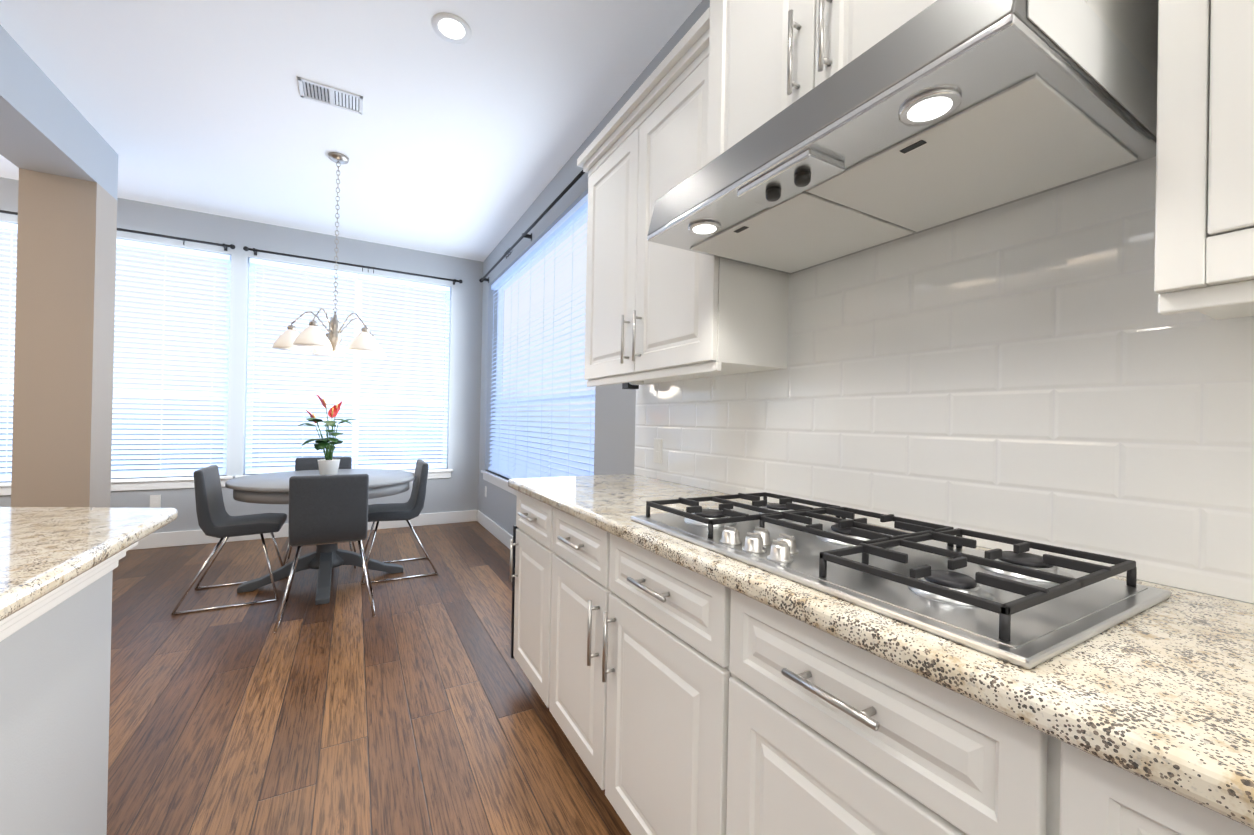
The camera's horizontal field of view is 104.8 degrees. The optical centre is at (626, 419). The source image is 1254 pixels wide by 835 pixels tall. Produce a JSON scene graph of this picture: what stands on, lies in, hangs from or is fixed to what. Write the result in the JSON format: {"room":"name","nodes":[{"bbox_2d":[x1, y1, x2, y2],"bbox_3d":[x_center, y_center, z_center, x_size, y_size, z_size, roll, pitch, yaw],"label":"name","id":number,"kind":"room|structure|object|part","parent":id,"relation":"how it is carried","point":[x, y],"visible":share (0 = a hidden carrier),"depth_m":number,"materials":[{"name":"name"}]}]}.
{"room":"kitchen","nodes":[
{"label":"kitchen","id":0,"kind":"room"},
{"bbox_2d":[0,177,482,532],"bbox_3d":[-4.702,-0.386,3.997,7.200,2.995,0.200,1,0,-29],"label":"wall","id":1,"kind":"structure","parent":0,"point":[458,490],"depth_m":4.69,"materials":[{"name":"grey paint"}]},
{"bbox_2d":[0,231,230,477],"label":"window","id":2,"kind":"structure","parent":1,"relation":"in","point":[133,276],"depth_m":4.36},
{"bbox_2d":[0,221,230,481],"bbox_3d":[-4.500,-0.519,4.058,1.802,2.042,0.060,1,0,-29],"label":"window blinds","id":3,"kind":"object","parent":2,"relation":"attached to","point":[133,245],"visible":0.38,"depth_m":4.27,"materials":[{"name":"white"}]},
{"bbox_2d":[0,475,232,495],"bbox_3d":[-4.510,0.556,4.035,1.926,0.100,0.135,1,0,-29],"label":"window sill","id":4,"kind":"structure","parent":1,"relation":"attached to","point":[144,483],"depth_m":4.19,"materials":[{"name":"white"}]},
{"bbox_2d":[0,210,234,250],"bbox_3d":[-4.465,-1.584,3.954,1.990,0.080,0.091,1,0,-29],"label":"curtain rod","id":5,"kind":"object","parent":1,"relation":"attached to","point":[226,246],"visible":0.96,"depth_m":4.20,"materials":[{"name":"black metal"}]},
{"bbox_2d":[150,495,160,507],"bbox_3d":[-4.119,0.721,4.215,0.070,0.115,0.006,1,0,-29],"label":"outlet","id":6,"kind":"object","parent":1,"relation":"attached to","point":[155,501],"visible":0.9,"depth_m":4.21,"materials":[{"name":"white plastic"}]},
{"bbox_2d":[130,510,476,549],"bbox_3d":[-4.763,1.045,3.847,7.000,0.130,0.020,1,0,-29],"label":"baseboard","id":7,"kind":"structure","parent":1,"relation":"attached to","point":[196,537],"depth_m":4.56,"materials":[{"name":"white"}]},
{"bbox_2d":[235,468,452,478],"bbox_3d":[-2.817,0.592,4.992,1.926,0.100,0.135,1,0,-29],"label":"window sill","id":8,"kind":"structure","parent":1,"relation":"attached to","point":[432,473],"depth_m":5.33,"materials":[{"name":"white"}]},
{"bbox_2d":[245,259,449,470],"bbox_3d":[-2.841,-0.484,5.075,1.826,2.050,0.072,1,0,-29],"label":"window","id":9,"kind":"structure","parent":1,"relation":"in","point":[357,333],"depth_m":5.04,"materials":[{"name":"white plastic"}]},
{"bbox_2d":[245,258,449,473],"bbox_3d":[-2.807,-0.483,5.015,1.802,2.042,0.060,1,0,-29],"label":"window blinds","id":10,"kind":"object","parent":9,"relation":"attached to","point":[267,264],"visible":0.83,"depth_m":4.99,"materials":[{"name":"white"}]},
{"bbox_2d":[243,246,462,284],"bbox_3d":[-2.702,-1.547,4.950,1.950,0.080,0.091,1,0,-29],"label":"curtain rod","id":11,"kind":"object","parent":1,"relation":"attached to","point":[254,250],"visible":1,"depth_m":4.86,"materials":[{"name":"black metal"}]},
{"bbox_2d":[0,0,701,261],"bbox_3d":[-2.551,-1.907,0.044,7.400,0.100,9.180,1,0,-29],"label":"ceiling","id":12,"kind":"structure","parent":0,"point":[469,148],"depth_m":2.75,"materials":[{"name":"white paint"}]},
{"bbox_2d":[0,25,117,199],"bbox_3d":[-1.817,-1.681,-0.085,0.340,0.325,7.830,1,0,-29],"label":"header beam","id":13,"kind":"structure","parent":12,"relation":"attached to","point":[46,126],"depth_m":2.71,"materials":[{"name":"grey paint"}]},
{"bbox_2d":[272,152,385,357],"bbox_3d":[-2.049,-1.147,3.378,0.690,1.374,0.692,1,0,-29],"label":"pendant chandelier","id":14,"kind":"object","parent":12,"relation":"hanging from","point":[363,343],"visible":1,"depth_m":3.29,"materials":[{"name":"white glass"}]},
{"bbox_2d":[297,77,362,114],"bbox_3d":[-1.672,-1.826,2.735,0.310,0.008,0.180,1,0,-29],"label":"ceiling vent","id":15,"kind":"object","parent":12,"relation":"in","point":[329,95],"visible":1,"depth_m":2.73,"materials":[{"name":"white metal"}]},
{"bbox_2d":[431,12,471,43],"bbox_3d":[-0.814,-1.812,2.242,0.176,0.005,0.176,1,0,-29],"label":"recessed light","id":16,"kind":"object","parent":12,"relation":"in","point":[452,28],"visible":1,"depth_m":2.24,"materials":[{"name":"white plastic"}]},
{"bbox_2d":[107,521,630,834],"bbox_3d":[-2.611,1.187,0.033,7.400,0.100,9.180,1,0,-29],"label":"floor","id":17,"kind":"structure","parent":0,"point":[416,706],"depth_m":1.98,"materials":[{"name":"brown wood"}]},
{"bbox_2d":[0,555,125,834],"bbox_3d":[-0.697,0.733,-0.705,0.790,0.876,4.818,1,0,-29],"label":"base cabinet","id":18,"kind":"object","parent":17,"relation":"on","point":[55,659],"depth_m":1.04,"materials":[{"name":"grey paint"}]},
{"bbox_3d":[-0.650,0.346,-0.656,0.805,0.100,4.863,1,0,-29],"label":"moulding","id":19,"kind":"part","parent":18,"relation":"part of","materials":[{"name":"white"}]},
{"bbox_2d":[0,507,177,626],"bbox_3d":[-0.754,0.288,-0.628,1.050,0.064,5.014,1,0,-29],"label":"countertop","id":20,"kind":"structure","parent":18,"relation":"on","point":[45,551],"depth_m":1.01,"materials":[{"name":"beige stone"}]},
{"bbox_2d":[11,168,116,507],"bbox_3d":[-3.695,-0.207,3.183,0.370,2.670,0.340,1,0,-29],"label":"column","id":21,"kind":"structure","parent":17,"relation":"on","point":[64,344],"depth_m":3.07,"materials":[{"name":"beige paint"}]},
{"bbox_2d":[171,465,287,614],"bbox_3d":[-2.549,0.731,3.154,0.515,0.839,0.490,1,0,-29],"label":"chair","id":22,"kind":"object","parent":17,"relation":"on","point":[215,519],"visible":0.96,"depth_m":3.04,"materials":[{"name":"fabric"}]},
{"bbox_3d":[-2.516,0.523,3.171,0.434,0.422,0.395,1,0,-29],"label":"seat","id":23,"kind":"part","parent":22,"relation":"part of","materials":[{"name":"fabric"}]},
{"bbox_2d":[283,457,355,568],"bbox_3d":[-2.432,0.735,3.851,0.490,0.839,0.515,1,0,-29],"label":"chair","id":24,"kind":"object","parent":17,"relation":"on","point":[309,463],"visible":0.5,"depth_m":3.92,"materials":[{"name":"fabric"}]},
{"bbox_3d":[-2.412,0.527,3.823,0.395,0.422,0.434,1,0,-29],"label":"seat","id":25,"kind":"part","parent":24,"relation":"part of","materials":[{"name":"fabric"}]},
{"bbox_2d":[225,469,414,604],"bbox_3d":[-2.147,0.786,3.461,1.140,0.745,1.140,1,0,-29],"label":"dining table","id":26,"kind":"object","parent":17,"relation":"on","point":[273,488],"visible":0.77,"depth_m":3.31,"materials":[{"name":"grey wood"}]},
{"bbox_2d":[298,394,355,474],"bbox_3d":[-2.142,0.119,3.456,0.366,0.587,0.444,1,0,-29],"label":"plant","id":27,"kind":"object","parent":26,"relation":"on","point":[328,465],"visible":0.98,"depth_m":3.41,"materials":[{"name":"green plant"}]},
{"bbox_3d":[-2.139,0.352,3.463,0.144,0.122,0.144,1,0,-29],"label":"plant pot","id":28,"kind":"part","parent":27,"relation":"part of","materials":[{"name":"white ceramic"}]},
{"bbox_2d":[273,474,374,633],"bbox_3d":[-1.813,0.744,2.949,0.490,0.839,0.515,1,0,-29],"label":"chair","id":29,"kind":"object","parent":17,"relation":"on","point":[328,509],"visible":1,"depth_m":2.81,"materials":[{"name":"fabric"}]},
{"bbox_3d":[-1.826,0.535,2.979,0.395,0.422,0.434,1,0,-29],"label":"seat","id":30,"kind":"part","parent":29,"relation":"part of","materials":[{"name":"fabric"}]},
{"bbox_2d":[360,459,437,584],"bbox_3d":[-1.759,0.748,3.726,0.515,0.839,0.490,1,0,-29],"label":"chair","id":31,"kind":"object","parent":17,"relation":"on","point":[412,507],"visible":0.81,"depth_m":3.62,"materials":[{"name":"fabric"}]},
{"bbox_3d":[-1.784,0.539,3.711,0.434,0.422,0.395,1,0,-29],"label":"seat","id":32,"kind":"part","parent":31,"relation":"part of","materials":[{"name":"fabric"}]},
{"bbox_2d":[509,494,547,701],"bbox_3d":[-0.137,0.756,2.149,0.622,0.874,0.478,1,0,-29],"label":"base cabinet","id":33,"kind":"object","parent":17,"relation":"on","point":[529,543],"depth_m":1.99,"materials":[{"name":"white wood"}]},
{"bbox_2d":[544,510,599,780],"bbox_3d":[0.094,0.758,1.744,0.618,0.874,0.455,1,0,-29],"label":"base cabinet","id":34,"kind":"object","parent":17,"relation":"on","point":[573,547],"depth_m":1.59,"materials":[{"name":"white wood"}]},
{"bbox_2d":[596,534,715,834],"bbox_3d":[0.332,0.761,1.323,0.618,0.874,0.512,1,0,-29],"label":"base cabinet","id":35,"kind":"object","parent":17,"relation":"on","point":[690,660],"depth_m":1.17,"materials":[{"name":"white wood"}]},
{"bbox_2d":[712,586,1243,834],"bbox_3d":[0.706,0.766,0.661,0.618,0.874,1.008,1,0,-29],"label":"base cabinet","id":36,"kind":"object","parent":17,"relation":"on","point":[811,735],"depth_m":0.69,"materials":[{"name":"white wood"}]},
{"bbox_2d":[508,474,1253,834],"bbox_3d":[0.445,0.305,1.109,0.654,0.038,2.860,1,0,-29],"label":"countertop","id":37,"kind":"structure","parent":36,"relation":"on","point":[1151,685],"depth_m":0.67,"materials":[{"name":"beige stone"}]},
{"bbox_2d":[478,0,1252,603],"bbox_3d":[0.553,-0.293,1.809,0.200,2.995,8.780,1,0,-29],"label":"wall","id":38,"kind":"structure","parent":0,"point":[614,446],"depth_m":3.53,"materials":[{"name":"grey paint"}]},
{"bbox_2d":[476,510,512,548],"bbox_3d":[-0.857,1.121,4.031,0.016,0.130,3.450,1,0,-29],"label":"baseboard","id":39,"kind":"structure","parent":38,"relation":"attached to","point":[501,534],"depth_m":4.86,"materials":[{"name":"white"}]},
{"bbox_2d":[481,470,516,495],"bbox_3d":[-0.859,0.626,4.136,0.135,0.100,2.870,1,0,-29],"label":"window sill","id":40,"kind":"structure","parent":38,"relation":"attached to","point":[491,477],"depth_m":4.77,"materials":[{"name":"white"}]},
{"bbox_2d":[479,170,584,282],"bbox_3d":[-0.837,-1.514,4.018,0.091,0.080,3.114,1,0,-29],"label":"curtain rod","id":41,"kind":"object","parent":38,"relation":"attached to","point":[556,200],"visible":0.71,"depth_m":3.84,"materials":[{"name":"black metal"}]},
{"bbox_2d":[494,210,595,475],"bbox_3d":[-0.758,-0.447,4.186,0.070,2.050,2.770,1,0,-29],"label":"window","id":42,"kind":"structure","parent":38,"relation":"in","point":[500,316],"depth_m":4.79,"materials":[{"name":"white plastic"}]},
{"bbox_2d":[488,194,595,478],"bbox_3d":[-0.819,-0.448,4.151,0.060,2.042,2.746,1,0,-29],"label":"window blinds","id":43,"kind":"object","parent":42,"relation":"attached to","point":[506,466],"visible":0.75,"depth_m":3.86,"materials":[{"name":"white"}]},
{"bbox_2d":[584,44,796,387],"bbox_3d":[0.177,-0.671,1.951,0.323,0.993,0.943,1,0,-29],"label":"upper cabinet","id":44,"kind":"object","parent":38,"relation":"attached to","point":[672,295],"depth_m":1.66,"materials":[{"name":"white wood"}]},
{"bbox_2d":[697,0,1136,243],"bbox_3d":[0.609,-1.024,1.155,0.368,0.845,0.855,1,0,-29],"label":"upper cabinet","id":45,"kind":"object","parent":38,"relation":"attached to","point":[739,160],"depth_m":0.87,"materials":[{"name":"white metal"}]},
{"bbox_2d":[647,0,1156,274],"bbox_3d":[0.512,-0.528,1.103,0.567,0.149,0.856,1,0,-29],"label":"range hood","id":46,"kind":"object","parent":45,"relation":"attached to","point":[967,108],"depth_m":0.85,"materials":[{"name":"silver metal"}]},
{"bbox_2d":[634,156,1253,603],"bbox_3d":[0.743,-0.111,1.254,0.008,0.806,2.825,1,0,-29],"label":"backsplash","id":47,"kind":"structure","parent":38,"relation":"attached to","point":[1038,368],"depth_m":1.06,"materials":[{"name":"tile"}]},
{"bbox_2d":[653,438,661,463],"bbox_3d":[0.145,0.151,2.288,0.006,0.115,0.070,1,0,-29],"label":"outlet","id":48,"kind":"object","parent":47,"relation":"attached to","point":[657,457],"visible":1,"depth_m":2.28,"materials":[{"name":"white plastic"}]},
{"bbox_2d":[1137,0,1253,319],"bbox_3d":[1.086,-0.728,0.341,0.327,1.125,0.904,1,0,-29],"label":"upper cabinet","id":49,"kind":"object","parent":38,"relation":"attached to","point":[1195,58],"depth_m":0.62,"materials":[{"name":"white wood"}]}
]}

